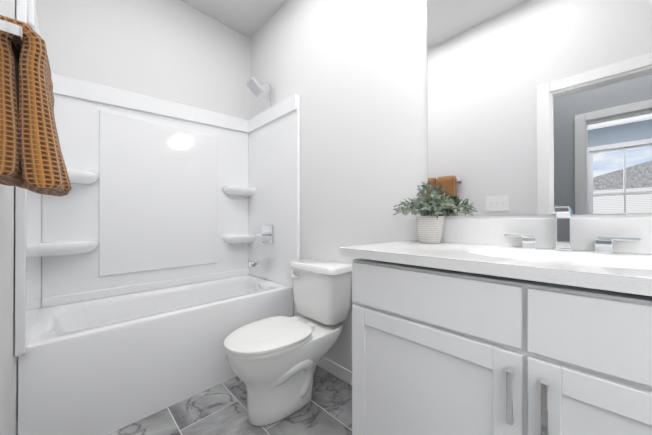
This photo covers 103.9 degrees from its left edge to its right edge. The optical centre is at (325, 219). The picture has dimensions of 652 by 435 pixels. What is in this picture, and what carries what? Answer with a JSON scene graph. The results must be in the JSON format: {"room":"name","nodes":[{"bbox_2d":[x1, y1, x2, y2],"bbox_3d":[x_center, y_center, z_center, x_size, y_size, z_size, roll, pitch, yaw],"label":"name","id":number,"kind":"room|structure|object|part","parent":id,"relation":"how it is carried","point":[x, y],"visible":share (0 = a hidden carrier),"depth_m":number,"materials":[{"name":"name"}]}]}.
{"room":"bathroom","nodes":[
{"label":"bathroom","id":0,"kind":"room"},
{"bbox_2d":[0,0,39,434],"bbox_3d":[-0.767,-0.418,0.448,3.540,3.070,0.120,0,0,45],"label":"wall","id":1,"kind":"structure","parent":0,"point":[8,362],"depth_m":0.96,"materials":[{"name":"white paint"}]},
{"bbox_2d":[0,15,71,196],"bbox_3d":[-0.835,-0.269,0.720,0.464,0.393,0.166,0,0,45],"label":"towel","id":2,"kind":"object","parent":1,"relation":"attached to","point":[31,158],"visible":1,"depth_m":0.59,"materials":[{"name":"brown fabric"}]},
{"bbox_2d":[40,0,247,307],"bbox_3d":[-1.404,-0.411,2.230,0.120,3.070,1.500,0,0,45],"label":"wall","id":3,"kind":"structure","parent":0,"point":[168,50],"depth_m":2.11,"materials":[{"name":"white paint"}]},
{"bbox_2d":[108,365,351,434],"bbox_3d":[-0.186,1.169,1.024,3.540,0.100,1.764,0,0,45],"label":"floor","id":4,"kind":"structure","parent":0,"point":[220,409],"depth_m":1.45,"materials":[{"name":"tile"}]},
{"bbox_2d":[14,0,299,434],"bbox_3d":[-1.050,-0.088,1.892,0.852,2.422,1.518,0,0,45],"label":"tub","id":5,"kind":"object","parent":4,"relation":"on","point":[157,249],"visible":0.83,"depth_m":1.87,"materials":[{"name":"white plastic"}]},
{"bbox_2d":[17,274,292,434],"bbox_3d":[-1.084,0.848,1.922,0.757,0.550,1.518,0,0,45],"label":"bathtub","id":6,"kind":"object","parent":5,"relation":"in","point":[105,364],"depth_m":1.48,"materials":[{"name":"white plastic"}]},
{"bbox_3d":[-0.615,0.395,2.352,0.056,0.070,0.187,0,0,45],"label":"spout","id":7,"kind":"part","parent":5,"relation":"part of","materials":[{"name":"silver metal"}]},
{"bbox_3d":[-0.606,0.140,2.416,0.124,0.048,0.063,0,0,45],"label":"valve lever","id":8,"kind":"part","parent":5,"relation":"part of","materials":[{"name":"silver metal"}]},
{"bbox_3d":[-0.570,-1.165,2.397,0.117,0.246,0.122,0,0,45],"label":"shower arm","id":9,"kind":"part","parent":5,"relation":"part of"},
{"bbox_3d":[-0.553,0.140,2.415,0.170,0.170,0.011,0,0,45],"label":"valve plate","id":10,"kind":"part","parent":5,"relation":"part of","materials":[{"name":"silver metal"}]},
{"bbox_2d":[224,258,351,425],"bbox_3d":[-0.231,0.712,1.589,0.456,0.820,0.789,0,0,45],"label":"toilet","id":11,"kind":"object","parent":4,"relation":"on","point":[273,362],"visible":1,"depth_m":1.47,"materials":[{"name":"white ceramic"}]},
{"bbox_3d":[-0.339,0.672,1.481,0.396,0.054,0.485,0,0,45],"label":"seat lid","id":12,"kind":"part","parent":11,"relation":"part of","materials":[{"name":"white plastic"}]},
{"bbox_3d":[-0.236,0.912,1.583,0.388,0.420,0.760,0,0,45],"label":"bowl","id":13,"kind":"part","parent":11,"relation":"part of","materials":[{"name":"white ceramic"}]},
{"bbox_3d":[-0.039,0.324,1.783,0.456,0.044,0.239,0,0,45],"label":"tank lid","id":14,"kind":"part","parent":11,"relation":"part of","materials":[{"name":"white ceramic"}]},
{"bbox_3d":[-0.037,0.512,1.784,0.430,0.330,0.216,0,0,45],"label":"tank","id":15,"kind":"part","parent":11,"relation":"part of","materials":[{"name":"white ceramic"}]},
{"bbox_2d":[352,258,651,434],"bbox_3d":[0.703,0.641,0.794,1.194,0.955,0.588,0,0,45],"label":"bathroom vanity","id":16,"kind":"object","parent":4,"relation":"on","point":[520,326],"depth_m":0.69,"materials":[{"name":"white paint"}]},
{"bbox_2d":[340,238,651,297],"bbox_3d":[0.703,0.130,0.804,1.256,0.033,0.576,0,0,45],"label":"countertop","id":17,"kind":"structure","parent":16,"relation":"on","point":[443,255],"depth_m":0.71,"materials":[{"name":"white stone"}]},
{"bbox_2d":[393,181,471,243],"bbox_3d":[0.460,-0.040,1.237,0.394,0.309,0.256,0,0,45],"label":"plant","id":18,"kind":"object","parent":17,"relation":"on","point":[430,229],"visible":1,"depth_m":1.22,"materials":[{"name":"green plant"}]},
{"bbox_3d":[0.516,0.049,1.264,0.128,0.132,0.128,0,0,45],"label":"pot","id":19,"kind":"part","parent":18,"relation":"part of","materials":[{"name":"ceramic"}]},
{"bbox_2d":[464,246,651,269],"bbox_3d":[0.728,0.180,0.797,0.529,0.123,0.369,0,0,45],"label":"sink","id":20,"kind":"object","parent":17,"relation":"in","point":[556,255],"depth_m":0.91,"materials":[{"name":"white ceramic"}]},
{"bbox_2d":[504,206,643,253],"bbox_3d":[0.848,0.035,0.913,0.364,0.157,0.147,0,0,45],"label":"faucet","id":21,"kind":"object","parent":17,"relation":"on","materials":[{"name":"silver metal"}]},
{"bbox_2d":[180,0,287,38],"bbox_3d":[-0.210,-2.004,0.248,6.620,0.100,2.914,0,0,45],"label":"ceiling","id":22,"kind":"structure","parent":0,"point":[249,18],"depth_m":2.38,"materials":[{"name":"white paint"}]},
{"bbox_2d":[248,0,651,370],"bbox_3d":[0.395,-0.413,1.612,3.540,3.070,0.120,0,0,45],"label":"wall","id":23,"kind":"structure","parent":0,"point":[352,74],"depth_m":1.75,"materials":[{"name":"white paint"}]},
{"bbox_2d":[317,356,351,384],"bbox_3d":[0.102,1.078,1.804,0.995,0.088,0.014,0,0,45],"label":"baseboard","id":24,"kind":"structure","parent":23,"relation":"attached to","point":[336,369],"depth_m":1.81,"materials":[{"name":"white paint"}]},
{"bbox_2d":[406,218,651,253],"bbox_3d":[0.900,0.054,1.001,1.256,0.120,0.020,0,0,45],"label":"backsplash","id":25,"kind":"structure","parent":23,"relation":"attached to","point":[489,232],"depth_m":1.02,"materials":[{"name":"white stone"}]},
{"bbox_2d":[427,0,651,215],"bbox_3d":[0.905,-0.661,1.013,1.011,1.280,0.004,0,0,45],"label":"mirror","id":26,"kind":"object","parent":23,"relation":"attached to","point":[539,107],"visible":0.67,"depth_m":1.04,"materials":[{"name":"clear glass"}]}
]}

